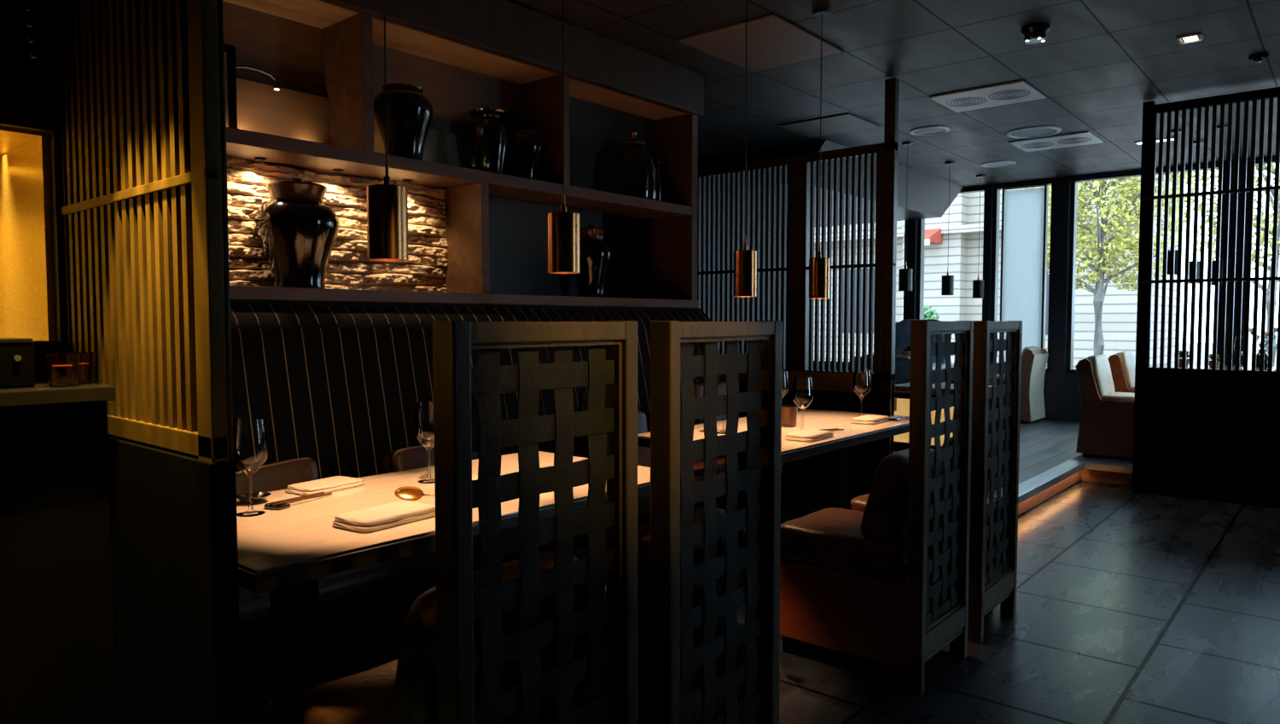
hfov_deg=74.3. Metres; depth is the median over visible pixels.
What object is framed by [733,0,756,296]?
pendant lamp
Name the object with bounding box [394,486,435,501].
serving spoon
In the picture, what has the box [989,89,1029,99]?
grille
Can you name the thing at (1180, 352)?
potted plant
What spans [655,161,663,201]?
vase
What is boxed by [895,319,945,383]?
armchair
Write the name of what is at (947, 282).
pendant lamp
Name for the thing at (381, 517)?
folded napkin
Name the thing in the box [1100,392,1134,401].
seat cushion
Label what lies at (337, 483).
folded napkin
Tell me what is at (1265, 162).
window
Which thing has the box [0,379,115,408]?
countertop
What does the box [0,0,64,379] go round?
wall
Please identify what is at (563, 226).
pendant lamp
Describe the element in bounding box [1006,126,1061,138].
ceiling speaker
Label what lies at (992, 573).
woven chair
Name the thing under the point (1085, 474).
trim
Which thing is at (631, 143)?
jar
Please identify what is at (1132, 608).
floor
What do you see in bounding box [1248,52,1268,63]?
ceiling sensor
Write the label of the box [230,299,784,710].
banquette
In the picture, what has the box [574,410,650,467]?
cushion
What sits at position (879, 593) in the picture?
woven chair
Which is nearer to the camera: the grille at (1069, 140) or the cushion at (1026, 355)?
the grille at (1069, 140)
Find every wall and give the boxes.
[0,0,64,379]
[222,0,521,136]
[700,219,781,354]
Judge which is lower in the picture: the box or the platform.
the platform
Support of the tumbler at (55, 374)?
on the counter at (57, 656)
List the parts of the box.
lid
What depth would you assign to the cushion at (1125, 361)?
7.93 m
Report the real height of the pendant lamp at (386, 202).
1.450 m
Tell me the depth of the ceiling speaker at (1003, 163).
8.76 m
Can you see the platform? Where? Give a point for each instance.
(1044, 445)
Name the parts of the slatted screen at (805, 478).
slat panel, cross rail, rail, post, panel, rail, post, post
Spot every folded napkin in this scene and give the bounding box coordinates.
[285,476,364,495]
[332,500,435,533]
[785,429,832,442]
[851,414,890,424]
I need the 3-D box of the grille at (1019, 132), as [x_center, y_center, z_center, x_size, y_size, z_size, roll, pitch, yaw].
[3.397,-1.985,7.288,0.370,0.005,0.370,2,4,40]
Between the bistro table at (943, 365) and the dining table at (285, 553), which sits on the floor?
the dining table at (285, 553)
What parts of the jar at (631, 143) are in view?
lid, knob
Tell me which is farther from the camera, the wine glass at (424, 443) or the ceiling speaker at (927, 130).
the ceiling speaker at (927, 130)
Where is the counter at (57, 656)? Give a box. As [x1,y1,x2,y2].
[0,379,116,723]
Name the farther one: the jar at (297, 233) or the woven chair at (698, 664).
the jar at (297, 233)
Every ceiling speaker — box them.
[909,126,949,135]
[980,160,1016,168]
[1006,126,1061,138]
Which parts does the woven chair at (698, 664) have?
seat, frame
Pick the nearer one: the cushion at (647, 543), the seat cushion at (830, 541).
the cushion at (647, 543)
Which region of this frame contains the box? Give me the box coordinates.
[0,337,34,389]
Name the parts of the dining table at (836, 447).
table frame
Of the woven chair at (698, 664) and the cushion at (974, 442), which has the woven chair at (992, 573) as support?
the cushion at (974, 442)
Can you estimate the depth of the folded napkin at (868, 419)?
4.52 m
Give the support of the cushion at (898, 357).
on the armchair at (902, 363)
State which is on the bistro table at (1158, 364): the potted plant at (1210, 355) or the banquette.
the potted plant at (1210, 355)
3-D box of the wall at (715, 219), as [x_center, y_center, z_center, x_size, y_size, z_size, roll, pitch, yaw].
[-2.365,-0.500,6.851,0.100,2.930,13.800,2,4,40]
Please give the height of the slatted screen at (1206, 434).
2.920 m
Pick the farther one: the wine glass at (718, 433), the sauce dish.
the wine glass at (718, 433)
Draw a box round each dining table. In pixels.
[236,451,650,723]
[637,408,909,587]
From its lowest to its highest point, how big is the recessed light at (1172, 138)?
0.012 m
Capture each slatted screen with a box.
[52,0,241,723]
[697,77,899,505]
[1131,87,1279,509]
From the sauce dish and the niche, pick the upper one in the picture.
the niche
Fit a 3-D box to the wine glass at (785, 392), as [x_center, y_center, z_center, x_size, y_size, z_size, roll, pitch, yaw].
[0.772,0.185,4.674,0.101,0.272,0.101,2,4,40]
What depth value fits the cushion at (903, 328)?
8.79 m
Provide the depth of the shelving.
4.39 m
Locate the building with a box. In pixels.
[813,172,1180,367]
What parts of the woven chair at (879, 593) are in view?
seat, frame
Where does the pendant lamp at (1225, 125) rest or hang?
hanging from the ceiling
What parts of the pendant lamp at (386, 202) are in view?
cord, lamp shade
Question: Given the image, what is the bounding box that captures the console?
[893,383,1005,490]
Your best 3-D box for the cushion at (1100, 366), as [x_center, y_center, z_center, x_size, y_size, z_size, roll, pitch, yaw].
[3.948,0.120,7.237,0.150,0.367,0.494,2,4,40]
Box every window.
[785,155,1275,422]
[813,220,906,365]
[916,187,986,368]
[989,180,1053,372]
[1065,163,1225,373]
[1239,158,1274,366]
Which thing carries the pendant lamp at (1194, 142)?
hanging from the ceiling
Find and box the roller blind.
[1001,184,1045,361]
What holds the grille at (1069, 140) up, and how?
attached to the ceiling vent at (1085, 137)
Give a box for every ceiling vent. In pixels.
[929,80,1046,112]
[1008,131,1103,151]
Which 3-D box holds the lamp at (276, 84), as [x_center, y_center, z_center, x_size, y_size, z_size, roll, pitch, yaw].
[-1.646,-1.220,3.597,0.028,0.075,0.229,2,4,40]
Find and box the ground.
[813,343,1276,369]
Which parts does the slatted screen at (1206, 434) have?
post, rail, cross rail, cross rail, rail, panel, slat panel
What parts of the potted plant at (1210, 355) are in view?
pot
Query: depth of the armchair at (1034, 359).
9.39 m
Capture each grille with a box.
[913,128,946,134]
[947,97,986,106]
[983,162,1013,167]
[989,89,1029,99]
[1010,128,1057,137]
[1021,142,1053,148]
[1057,137,1091,144]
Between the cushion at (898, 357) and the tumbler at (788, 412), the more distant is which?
the cushion at (898, 357)
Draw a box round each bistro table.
[931,363,954,370]
[1149,363,1275,371]
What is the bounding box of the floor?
[241,481,1279,723]
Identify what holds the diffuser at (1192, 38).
attached to the recessed light at (1189, 38)
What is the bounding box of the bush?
[923,303,939,319]
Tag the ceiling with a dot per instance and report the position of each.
(1096, 65)
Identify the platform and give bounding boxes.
[988,419,1132,520]
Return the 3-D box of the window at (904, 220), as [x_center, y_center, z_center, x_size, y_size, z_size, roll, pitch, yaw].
[2.867,-1.057,11.385,1.570,2.200,0.120,2,4,40]
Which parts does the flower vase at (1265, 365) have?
stem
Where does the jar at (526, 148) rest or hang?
on the shelving
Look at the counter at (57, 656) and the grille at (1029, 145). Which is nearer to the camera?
the counter at (57, 656)
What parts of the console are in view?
glow panel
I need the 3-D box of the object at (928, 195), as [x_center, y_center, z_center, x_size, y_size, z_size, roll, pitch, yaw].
[1.861,-1.938,9.748,2.500,0.360,3.490,2,4,40]
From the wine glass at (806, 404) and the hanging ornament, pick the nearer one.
the hanging ornament
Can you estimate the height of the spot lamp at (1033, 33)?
0.081 m
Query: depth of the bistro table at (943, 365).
7.79 m
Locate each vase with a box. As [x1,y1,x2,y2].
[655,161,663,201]
[1249,327,1277,368]
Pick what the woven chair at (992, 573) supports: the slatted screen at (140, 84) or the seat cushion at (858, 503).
the seat cushion at (858, 503)
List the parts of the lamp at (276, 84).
arm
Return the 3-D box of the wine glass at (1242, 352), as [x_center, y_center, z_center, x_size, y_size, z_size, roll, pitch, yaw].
[5.096,-0.079,7.157,0.101,0.272,0.101,2,4,40]
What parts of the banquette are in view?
backrest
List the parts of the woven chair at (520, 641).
frame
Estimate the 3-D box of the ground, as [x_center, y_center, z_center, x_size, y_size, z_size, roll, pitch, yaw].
[17.189,-0.095,31.831,75.000,0.280,49.280,2,4,40]
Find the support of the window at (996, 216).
attached to the wall window at (1061, 388)
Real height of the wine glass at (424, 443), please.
0.272 m
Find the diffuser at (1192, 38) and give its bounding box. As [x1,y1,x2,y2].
[1183,35,1198,41]
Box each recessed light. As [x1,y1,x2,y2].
[1134,137,1174,145]
[1175,32,1204,45]
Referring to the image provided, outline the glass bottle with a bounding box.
[470,125,489,171]
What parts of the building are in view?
cornice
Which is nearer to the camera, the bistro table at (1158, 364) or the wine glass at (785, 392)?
the wine glass at (785, 392)
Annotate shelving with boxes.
[222,0,703,308]
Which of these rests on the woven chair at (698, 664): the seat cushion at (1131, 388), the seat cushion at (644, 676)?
the seat cushion at (644, 676)
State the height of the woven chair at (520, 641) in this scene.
1.300 m
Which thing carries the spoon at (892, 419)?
on the dining table at (836, 447)
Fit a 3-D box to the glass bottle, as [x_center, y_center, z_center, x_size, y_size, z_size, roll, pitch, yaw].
[-0.830,-1.099,4.378,0.104,0.257,0.104,2,4,40]
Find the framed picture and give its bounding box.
[223,43,237,128]
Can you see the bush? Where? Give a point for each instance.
(929, 313)
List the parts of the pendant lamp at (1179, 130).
lamp shade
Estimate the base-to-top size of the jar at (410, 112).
0.365 m
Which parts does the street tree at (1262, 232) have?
crown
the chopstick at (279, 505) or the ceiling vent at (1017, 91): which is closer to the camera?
the chopstick at (279, 505)
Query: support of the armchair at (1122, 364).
on the platform
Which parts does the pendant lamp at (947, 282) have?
lamp shade, cord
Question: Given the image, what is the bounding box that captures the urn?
[468,108,511,174]
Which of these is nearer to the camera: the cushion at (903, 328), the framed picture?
the framed picture
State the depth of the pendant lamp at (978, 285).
9.47 m
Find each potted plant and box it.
[1178,350,1189,366]
[1208,354,1220,367]
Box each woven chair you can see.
[294,320,637,723]
[585,320,782,723]
[779,320,973,695]
[849,320,1022,644]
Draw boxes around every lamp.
[235,64,279,90]
[366,0,408,261]
[547,0,580,273]
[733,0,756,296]
[808,6,831,298]
[898,141,913,290]
[941,161,954,295]
[972,174,985,298]
[1019,22,1050,44]
[1166,128,1181,274]
[1188,140,1204,284]
[1211,124,1227,285]
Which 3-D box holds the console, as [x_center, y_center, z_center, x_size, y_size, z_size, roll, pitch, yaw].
[2.160,0.511,5.907,0.700,0.689,0.450,2,4,40]
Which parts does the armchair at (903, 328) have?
panel, panel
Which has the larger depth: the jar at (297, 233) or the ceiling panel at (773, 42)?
the ceiling panel at (773, 42)
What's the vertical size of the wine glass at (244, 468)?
0.272 m
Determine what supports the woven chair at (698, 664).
on the floor
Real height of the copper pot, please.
0.170 m
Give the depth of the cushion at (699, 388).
5.15 m
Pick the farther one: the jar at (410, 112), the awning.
the awning
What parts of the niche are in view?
panel, panel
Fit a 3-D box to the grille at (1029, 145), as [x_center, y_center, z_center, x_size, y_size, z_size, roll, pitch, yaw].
[3.662,-1.998,7.778,0.272,0.002,0.272,2,4,40]
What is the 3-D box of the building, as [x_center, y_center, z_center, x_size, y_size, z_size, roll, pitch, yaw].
[6.999,-3.617,31.483,21.700,6.790,6.750,2,4,40]
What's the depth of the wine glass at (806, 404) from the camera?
4.12 m
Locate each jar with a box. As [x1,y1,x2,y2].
[253,178,339,288]
[373,82,433,160]
[507,129,544,180]
[575,225,611,297]
[608,131,657,200]
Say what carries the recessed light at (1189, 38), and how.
in the ceiling
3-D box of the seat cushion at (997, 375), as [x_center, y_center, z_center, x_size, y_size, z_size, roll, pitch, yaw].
[4.220,0.196,9.756,0.468,0.112,0.493,2,4,40]
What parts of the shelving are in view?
panel, panel, panel, panel, panel, panel, panel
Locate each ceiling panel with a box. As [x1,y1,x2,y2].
[677,13,843,72]
[777,113,878,137]
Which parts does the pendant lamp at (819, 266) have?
lamp shade, cord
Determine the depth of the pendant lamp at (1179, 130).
7.23 m
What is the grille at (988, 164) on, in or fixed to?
attached to the ceiling speaker at (1003, 163)
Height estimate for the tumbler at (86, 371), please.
0.078 m
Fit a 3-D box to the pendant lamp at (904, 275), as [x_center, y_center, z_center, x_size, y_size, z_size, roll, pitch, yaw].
[2.452,-1.334,7.769,0.120,1.355,0.120,2,4,40]
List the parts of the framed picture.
panel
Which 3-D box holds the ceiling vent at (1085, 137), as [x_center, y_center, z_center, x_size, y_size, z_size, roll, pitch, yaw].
[3.780,-1.999,7.677,0.660,0.014,0.550,2,4,40]
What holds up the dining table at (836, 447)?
on the floor
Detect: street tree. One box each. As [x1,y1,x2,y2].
[1021,170,1202,354]
[1176,163,1279,366]
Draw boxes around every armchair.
[854,354,910,384]
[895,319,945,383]
[989,346,1048,424]
[1075,354,1134,458]
[1108,350,1135,393]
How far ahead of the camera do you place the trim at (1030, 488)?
6.35 m
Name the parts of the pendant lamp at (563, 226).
cord, lamp shade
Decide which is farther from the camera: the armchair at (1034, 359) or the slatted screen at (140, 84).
the armchair at (1034, 359)
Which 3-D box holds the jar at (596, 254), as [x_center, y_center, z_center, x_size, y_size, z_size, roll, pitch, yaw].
[-0.297,-0.611,5.138,0.255,0.445,0.255,2,4,40]
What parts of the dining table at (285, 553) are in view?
table frame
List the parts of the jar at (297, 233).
lid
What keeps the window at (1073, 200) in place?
attached to the wall window at (1061, 388)
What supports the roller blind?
attached to the wall window at (1061, 388)
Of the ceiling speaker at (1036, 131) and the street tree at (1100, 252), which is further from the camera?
the street tree at (1100, 252)
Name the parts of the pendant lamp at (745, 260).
lamp shade, cord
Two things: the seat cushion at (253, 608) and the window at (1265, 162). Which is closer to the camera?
the seat cushion at (253, 608)
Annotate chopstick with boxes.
[264,492,331,510]
[820,428,843,431]
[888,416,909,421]
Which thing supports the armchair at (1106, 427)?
on the platform
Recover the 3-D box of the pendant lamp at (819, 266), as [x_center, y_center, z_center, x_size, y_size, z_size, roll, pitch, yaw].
[0.956,-1.094,4.473,0.108,1.511,0.108,2,4,40]
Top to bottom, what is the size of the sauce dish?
0.022 m
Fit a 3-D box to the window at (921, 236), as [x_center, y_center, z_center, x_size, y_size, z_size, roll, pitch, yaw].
[3.892,-1.015,10.515,0.860,2.200,0.120,2,4,40]
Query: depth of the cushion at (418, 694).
1.52 m
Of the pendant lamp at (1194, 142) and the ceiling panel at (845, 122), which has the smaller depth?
the ceiling panel at (845, 122)
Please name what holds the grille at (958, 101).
attached to the ceiling vent at (1017, 91)
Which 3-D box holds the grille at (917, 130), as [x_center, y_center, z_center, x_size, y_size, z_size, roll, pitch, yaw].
[2.479,-1.982,7.228,0.275,0.005,0.275,2,4,40]
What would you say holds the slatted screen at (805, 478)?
on the floor
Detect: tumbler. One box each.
[43,353,80,387]
[61,352,95,384]
[781,404,797,427]
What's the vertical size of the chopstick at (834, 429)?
0.019 m
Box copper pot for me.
[901,346,910,356]
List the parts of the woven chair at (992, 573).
seat, frame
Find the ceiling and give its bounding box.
[507,0,1279,186]
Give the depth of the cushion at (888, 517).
3.00 m
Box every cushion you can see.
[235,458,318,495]
[238,456,784,623]
[294,659,587,723]
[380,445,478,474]
[389,551,588,723]
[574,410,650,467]
[585,587,745,723]
[605,506,746,665]
[680,381,739,424]
[780,507,942,581]
[849,494,996,546]
[860,354,910,360]
[861,448,951,543]
[895,319,943,363]
[941,436,1002,513]
[989,373,1005,379]
[1021,346,1041,360]
[1087,354,1114,396]
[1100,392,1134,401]
[1116,350,1135,388]
[1128,386,1134,391]
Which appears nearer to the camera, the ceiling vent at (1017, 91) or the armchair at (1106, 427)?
the ceiling vent at (1017, 91)
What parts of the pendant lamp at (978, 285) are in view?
lamp shade, cord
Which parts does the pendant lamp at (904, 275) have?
lamp shade, cord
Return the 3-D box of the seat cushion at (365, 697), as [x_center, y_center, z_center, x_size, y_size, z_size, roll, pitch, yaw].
[-0.408,0.774,1.799,0.540,0.136,0.458,2,4,40]
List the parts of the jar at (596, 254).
lid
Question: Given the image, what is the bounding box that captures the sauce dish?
[236,492,271,504]
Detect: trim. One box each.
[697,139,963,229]
[993,459,1132,504]
[1018,469,1132,516]
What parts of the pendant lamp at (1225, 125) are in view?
lamp shade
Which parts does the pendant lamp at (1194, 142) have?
lamp shade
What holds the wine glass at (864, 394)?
on the dining table at (836, 447)
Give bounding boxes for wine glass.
[232,417,268,517]
[413,401,434,483]
[715,377,725,434]
[781,371,788,398]
[791,377,813,430]
[852,369,870,417]
[1233,337,1244,369]
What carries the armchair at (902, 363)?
on the platform
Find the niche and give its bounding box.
[0,126,55,341]
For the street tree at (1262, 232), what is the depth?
14.02 m
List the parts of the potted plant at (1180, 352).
pot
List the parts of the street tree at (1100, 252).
crown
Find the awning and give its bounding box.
[924,228,942,244]
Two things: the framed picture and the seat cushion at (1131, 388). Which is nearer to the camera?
the framed picture
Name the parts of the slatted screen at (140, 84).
slat panel, cross rail, panel, rail, panel, post, cap post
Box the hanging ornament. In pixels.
[23,0,40,59]
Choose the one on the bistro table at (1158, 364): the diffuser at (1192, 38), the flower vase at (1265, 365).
the flower vase at (1265, 365)
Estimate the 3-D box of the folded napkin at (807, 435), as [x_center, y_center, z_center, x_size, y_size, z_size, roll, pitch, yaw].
[0.790,0.344,3.947,0.143,0.030,0.250,2,4,37]
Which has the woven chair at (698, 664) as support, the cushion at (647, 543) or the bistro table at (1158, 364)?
the cushion at (647, 543)

